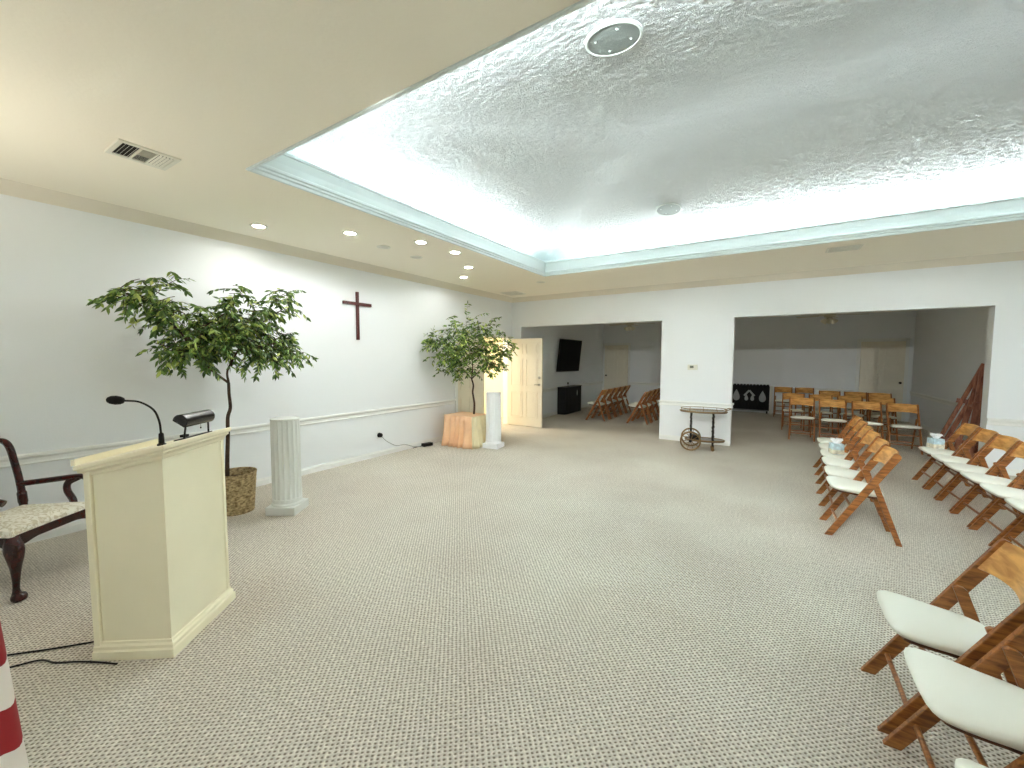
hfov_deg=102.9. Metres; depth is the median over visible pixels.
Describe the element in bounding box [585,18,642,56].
ceiling speaker
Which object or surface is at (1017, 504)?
folding chair
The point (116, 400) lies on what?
microphone
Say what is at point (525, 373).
door
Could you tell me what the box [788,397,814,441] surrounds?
folding chair
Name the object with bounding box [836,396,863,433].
folding chair
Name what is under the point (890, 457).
folding chair
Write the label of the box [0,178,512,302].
trim
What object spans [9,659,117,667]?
power cable
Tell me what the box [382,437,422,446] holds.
cord
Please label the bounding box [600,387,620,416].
folding chair
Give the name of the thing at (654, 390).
folding chair
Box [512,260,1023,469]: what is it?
wall
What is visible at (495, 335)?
trim
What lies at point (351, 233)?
recessed light
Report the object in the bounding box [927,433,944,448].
tissue box
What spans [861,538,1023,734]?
folding chair
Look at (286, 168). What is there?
trim
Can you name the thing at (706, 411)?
shelf
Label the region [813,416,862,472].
folding chair
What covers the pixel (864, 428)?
folding chair
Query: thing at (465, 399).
door
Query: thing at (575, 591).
floor
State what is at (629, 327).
ceiling fan
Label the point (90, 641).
power cable
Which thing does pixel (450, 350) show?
potted tree
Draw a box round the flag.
[0,622,28,767]
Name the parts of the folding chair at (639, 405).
rail, leg, leg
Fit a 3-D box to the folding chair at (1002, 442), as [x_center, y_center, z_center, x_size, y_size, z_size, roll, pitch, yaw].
[4.896,0.931,4.274,0.530,0.796,0.424,2,4,31]
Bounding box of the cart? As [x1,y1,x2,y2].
[680,406,730,451]
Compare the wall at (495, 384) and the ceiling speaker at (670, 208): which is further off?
the wall at (495, 384)
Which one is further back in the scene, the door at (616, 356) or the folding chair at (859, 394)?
the door at (616, 356)
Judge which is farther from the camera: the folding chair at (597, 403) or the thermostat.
the folding chair at (597, 403)
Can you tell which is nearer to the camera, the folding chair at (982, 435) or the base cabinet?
the folding chair at (982, 435)
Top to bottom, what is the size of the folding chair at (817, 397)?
0.796 m
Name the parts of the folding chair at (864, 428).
backrest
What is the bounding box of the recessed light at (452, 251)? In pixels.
[449,250,460,253]
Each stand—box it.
[441,411,485,449]
[732,384,772,413]
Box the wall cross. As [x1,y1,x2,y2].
[342,292,371,339]
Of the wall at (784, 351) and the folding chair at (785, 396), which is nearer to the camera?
the folding chair at (785, 396)
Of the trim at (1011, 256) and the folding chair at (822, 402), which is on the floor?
the folding chair at (822, 402)
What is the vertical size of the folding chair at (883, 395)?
0.796 m
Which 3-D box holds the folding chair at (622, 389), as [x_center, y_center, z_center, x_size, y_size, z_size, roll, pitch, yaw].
[2.973,0.451,11.690,0.530,0.796,0.424,2,4,32]
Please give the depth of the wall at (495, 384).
10.98 m
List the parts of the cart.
twisted leg, gallery rail, twisted leg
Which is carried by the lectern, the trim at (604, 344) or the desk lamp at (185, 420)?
the desk lamp at (185, 420)
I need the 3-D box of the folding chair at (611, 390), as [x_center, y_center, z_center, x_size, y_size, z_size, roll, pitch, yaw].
[2.467,0.500,10.899,0.530,0.796,0.424,2,4,32]
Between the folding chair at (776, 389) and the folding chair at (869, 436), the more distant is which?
the folding chair at (776, 389)
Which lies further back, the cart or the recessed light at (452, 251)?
the cart
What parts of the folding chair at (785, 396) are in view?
rail, backrest, rail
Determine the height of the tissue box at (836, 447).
0.192 m
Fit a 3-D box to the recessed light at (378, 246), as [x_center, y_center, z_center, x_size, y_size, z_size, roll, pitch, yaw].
[-1.641,-1.748,5.220,0.170,0.008,0.170,2,4,32]
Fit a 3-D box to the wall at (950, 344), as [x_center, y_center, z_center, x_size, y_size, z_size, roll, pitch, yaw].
[8.644,-0.288,7.915,0.150,2.780,5.650,2,4,32]
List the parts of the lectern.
corner post, panel, moulding, panel, panel, corner post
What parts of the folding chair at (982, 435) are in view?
leg, backrest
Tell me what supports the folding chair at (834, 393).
on the floor
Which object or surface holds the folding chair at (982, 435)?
on the floor
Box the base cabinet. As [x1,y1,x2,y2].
[557,385,581,414]
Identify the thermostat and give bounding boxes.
[687,365,697,369]
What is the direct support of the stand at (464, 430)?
on the floor
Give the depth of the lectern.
2.16 m
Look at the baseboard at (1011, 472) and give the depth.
5.56 m
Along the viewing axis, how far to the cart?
7.05 m
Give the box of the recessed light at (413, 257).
[410,256,422,258]
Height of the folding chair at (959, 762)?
0.796 m
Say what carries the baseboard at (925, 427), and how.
attached to the wall at (950, 344)
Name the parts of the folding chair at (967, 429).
rail, leg, backrest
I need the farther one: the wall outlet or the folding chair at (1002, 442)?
the wall outlet
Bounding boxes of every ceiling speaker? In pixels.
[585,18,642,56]
[656,202,681,215]
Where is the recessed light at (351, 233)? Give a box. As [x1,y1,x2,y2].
[342,231,357,235]
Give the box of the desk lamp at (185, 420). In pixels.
[173,409,214,440]
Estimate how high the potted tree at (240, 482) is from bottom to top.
2.389 m
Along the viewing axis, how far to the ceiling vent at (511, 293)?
8.86 m
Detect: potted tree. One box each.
[86,271,317,515]
[421,301,518,413]
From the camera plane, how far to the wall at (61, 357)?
4.37 m
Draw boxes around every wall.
[0,194,511,523]
[484,337,502,416]
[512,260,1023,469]
[525,324,603,414]
[603,311,915,421]
[910,307,988,439]
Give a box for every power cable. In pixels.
[7,641,93,655]
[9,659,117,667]
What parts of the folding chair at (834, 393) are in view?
backrest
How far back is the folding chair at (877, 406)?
7.47 m
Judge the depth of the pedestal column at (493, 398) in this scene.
7.13 m
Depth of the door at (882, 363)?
10.47 m
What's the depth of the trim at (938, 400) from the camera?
8.61 m
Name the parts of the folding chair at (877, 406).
rail, backrest, rail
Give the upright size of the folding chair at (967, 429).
0.796 m
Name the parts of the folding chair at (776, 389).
rail, backrest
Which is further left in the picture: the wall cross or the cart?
the wall cross
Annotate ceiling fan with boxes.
[610,322,654,330]
[796,313,856,323]
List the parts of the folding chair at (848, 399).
rail, backrest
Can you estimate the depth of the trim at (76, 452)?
4.28 m
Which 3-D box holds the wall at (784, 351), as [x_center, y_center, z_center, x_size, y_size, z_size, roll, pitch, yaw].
[6.668,-0.582,12.430,8.050,2.780,0.150,2,4,32]
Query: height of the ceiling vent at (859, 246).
0.019 m
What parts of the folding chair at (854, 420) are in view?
backrest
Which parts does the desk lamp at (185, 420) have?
plate, lamp shade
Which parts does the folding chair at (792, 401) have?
rail, backrest, leg, rail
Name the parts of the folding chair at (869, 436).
leg, backrest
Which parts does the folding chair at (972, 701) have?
leg, rail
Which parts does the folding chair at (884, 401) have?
rail, backrest, rail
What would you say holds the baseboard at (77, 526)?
attached to the wall at (61, 357)
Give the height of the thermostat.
0.100 m
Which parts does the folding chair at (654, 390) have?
leg, leg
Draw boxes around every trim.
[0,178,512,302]
[0,399,455,468]
[246,0,1023,276]
[455,331,510,412]
[512,251,1023,302]
[543,381,602,392]
[602,343,630,401]
[630,382,852,392]
[660,400,730,408]
[854,338,909,421]
[910,391,972,409]
[986,418,1023,426]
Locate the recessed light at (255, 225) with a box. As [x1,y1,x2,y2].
[249,223,267,228]
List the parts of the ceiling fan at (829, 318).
blade, motor, lamp shade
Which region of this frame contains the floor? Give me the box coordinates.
[0,404,1023,767]
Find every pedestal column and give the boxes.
[265,416,308,515]
[482,391,503,448]
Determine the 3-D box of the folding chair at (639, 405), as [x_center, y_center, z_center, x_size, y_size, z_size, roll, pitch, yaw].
[3.118,0.560,9.988,0.530,0.796,0.424,2,4,32]
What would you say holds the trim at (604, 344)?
attached to the wall at (784, 351)
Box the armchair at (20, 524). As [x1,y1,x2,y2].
[0,438,85,602]
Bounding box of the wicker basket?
[225,467,256,515]
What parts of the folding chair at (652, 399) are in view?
leg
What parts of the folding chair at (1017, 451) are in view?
rail, leg, backrest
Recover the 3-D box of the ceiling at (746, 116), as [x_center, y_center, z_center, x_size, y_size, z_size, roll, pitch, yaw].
[2.984,-2.075,2.657,9.173,0.408,5.112,2,4,32]
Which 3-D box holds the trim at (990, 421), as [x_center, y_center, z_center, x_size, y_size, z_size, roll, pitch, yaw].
[8.600,0.607,4.385,4.767,0.095,0.030,2,4,32]
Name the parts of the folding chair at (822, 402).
rail, backrest, rail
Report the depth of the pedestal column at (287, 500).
4.10 m
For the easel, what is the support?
on the floor
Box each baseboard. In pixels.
[0,436,442,550]
[542,404,590,417]
[629,402,851,417]
[659,434,729,445]
[908,418,945,436]
[989,467,1022,475]
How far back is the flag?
1.17 m
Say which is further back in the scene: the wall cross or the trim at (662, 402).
the trim at (662, 402)
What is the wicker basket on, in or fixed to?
attached to the potted tree at (240, 482)
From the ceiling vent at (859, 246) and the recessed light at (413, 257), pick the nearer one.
the ceiling vent at (859, 246)
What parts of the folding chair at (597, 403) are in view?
rail, leg, leg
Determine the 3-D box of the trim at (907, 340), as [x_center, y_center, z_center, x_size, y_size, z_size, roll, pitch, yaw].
[9.517,-0.118,10.536,1.010,2.110,0.020,2,4,32]
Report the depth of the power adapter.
7.30 m
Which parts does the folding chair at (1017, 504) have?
rail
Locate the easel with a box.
[927,363,984,456]
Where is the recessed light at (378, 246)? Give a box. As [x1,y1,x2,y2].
[377,245,390,248]
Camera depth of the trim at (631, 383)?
11.27 m
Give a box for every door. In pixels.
[458,338,483,412]
[507,338,542,427]
[604,345,627,403]
[857,341,905,420]
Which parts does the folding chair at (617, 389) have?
leg, leg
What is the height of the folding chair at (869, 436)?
0.796 m
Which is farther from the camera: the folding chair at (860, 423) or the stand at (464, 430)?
the stand at (464, 430)
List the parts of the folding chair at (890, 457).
rail, leg, leg, backrest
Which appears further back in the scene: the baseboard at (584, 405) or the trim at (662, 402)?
the baseboard at (584, 405)
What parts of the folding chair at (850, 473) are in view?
leg, backrest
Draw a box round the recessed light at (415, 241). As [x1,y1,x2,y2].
[414,240,427,243]
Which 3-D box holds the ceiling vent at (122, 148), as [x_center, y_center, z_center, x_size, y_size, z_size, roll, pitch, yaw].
[-2.578,-1.594,2.857,0.300,0.019,0.335,2,4,32]
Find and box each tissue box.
[828,438,843,454]
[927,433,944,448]
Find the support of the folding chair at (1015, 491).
on the floor
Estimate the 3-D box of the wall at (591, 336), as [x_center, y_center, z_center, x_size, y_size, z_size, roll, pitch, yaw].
[1.732,-0.586,12.318,0.150,2.780,5.650,2,4,32]
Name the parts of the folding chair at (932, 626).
rail, rail, leg, backrest, leg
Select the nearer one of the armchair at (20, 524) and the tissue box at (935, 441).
the armchair at (20, 524)
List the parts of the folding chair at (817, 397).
rail, backrest, rail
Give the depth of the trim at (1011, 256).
6.65 m
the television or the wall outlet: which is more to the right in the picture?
the television
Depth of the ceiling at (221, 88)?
2.32 m
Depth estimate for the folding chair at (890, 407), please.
7.10 m
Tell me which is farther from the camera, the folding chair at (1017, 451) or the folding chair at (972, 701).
the folding chair at (1017, 451)
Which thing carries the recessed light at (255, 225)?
in the ceiling at (221, 88)
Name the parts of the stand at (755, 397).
rail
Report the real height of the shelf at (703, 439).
0.027 m
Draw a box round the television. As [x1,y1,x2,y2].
[556,339,581,371]
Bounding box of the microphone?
[106,396,166,445]
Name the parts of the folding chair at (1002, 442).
rail, leg, backrest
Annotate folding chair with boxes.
[585,389,609,420]
[593,388,615,418]
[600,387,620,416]
[607,386,626,414]
[611,385,630,412]
[626,391,651,424]
[633,389,656,421]
[638,388,659,419]
[645,391,659,414]
[773,387,792,416]
[781,393,804,430]
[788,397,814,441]
[794,387,813,415]
[808,394,832,433]
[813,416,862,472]
[814,420,867,477]
[815,425,873,492]
[816,430,881,501]
[818,390,840,425]
[818,399,846,442]
[818,437,889,514]
[819,445,901,546]
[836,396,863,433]
[844,392,867,423]
[851,401,883,445]
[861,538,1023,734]
[867,393,893,430]
[867,397,897,440]
[882,623,1023,767]
[885,403,922,454]
[912,422,980,493]
[923,428,998,498]
[935,434,1022,517]
[950,441,1023,526]
[954,758,987,767]
[968,474,1023,545]
[1001,498,1023,548]
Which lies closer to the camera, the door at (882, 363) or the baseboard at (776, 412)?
the door at (882, 363)
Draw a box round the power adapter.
[414,442,432,447]
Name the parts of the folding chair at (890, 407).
rail, backrest, leg, rail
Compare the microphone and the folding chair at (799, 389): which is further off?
the folding chair at (799, 389)
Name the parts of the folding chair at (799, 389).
backrest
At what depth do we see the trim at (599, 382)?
12.98 m
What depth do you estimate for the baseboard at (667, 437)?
7.87 m
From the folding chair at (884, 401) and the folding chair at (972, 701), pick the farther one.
the folding chair at (884, 401)
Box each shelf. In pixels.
[682,409,726,413]
[685,437,723,442]
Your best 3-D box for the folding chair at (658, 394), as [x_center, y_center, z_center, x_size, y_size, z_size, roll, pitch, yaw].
[3.877,0.486,11.174,0.530,0.796,0.424,2,4,32]
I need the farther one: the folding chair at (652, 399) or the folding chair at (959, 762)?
the folding chair at (652, 399)
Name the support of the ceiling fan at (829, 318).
hanging from the ceiling at (907, 310)
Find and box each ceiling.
[0,0,1023,297]
[287,0,1023,260]
[637,310,916,322]
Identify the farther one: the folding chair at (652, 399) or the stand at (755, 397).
the stand at (755, 397)
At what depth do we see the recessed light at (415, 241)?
4.99 m
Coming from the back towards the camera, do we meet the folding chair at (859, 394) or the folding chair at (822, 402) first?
the folding chair at (859, 394)
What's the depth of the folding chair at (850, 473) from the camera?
4.15 m
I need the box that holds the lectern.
[70,427,235,660]
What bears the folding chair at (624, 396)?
on the floor
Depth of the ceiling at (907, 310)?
10.80 m
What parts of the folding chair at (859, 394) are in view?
backrest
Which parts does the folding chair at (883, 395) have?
backrest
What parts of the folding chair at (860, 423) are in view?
backrest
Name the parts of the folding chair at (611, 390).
rail, leg, leg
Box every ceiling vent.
[104,138,180,170]
[501,291,525,295]
[825,244,863,252]
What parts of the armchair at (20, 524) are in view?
arm, seat rail, post, leg, seat, arm, seat rail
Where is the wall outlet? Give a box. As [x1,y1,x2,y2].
[377,431,382,438]
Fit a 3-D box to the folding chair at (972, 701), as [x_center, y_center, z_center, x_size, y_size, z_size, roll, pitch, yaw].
[1.655,1.110,1.359,0.530,0.796,0.424,2,4,32]
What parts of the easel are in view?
leg, leg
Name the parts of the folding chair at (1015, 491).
rail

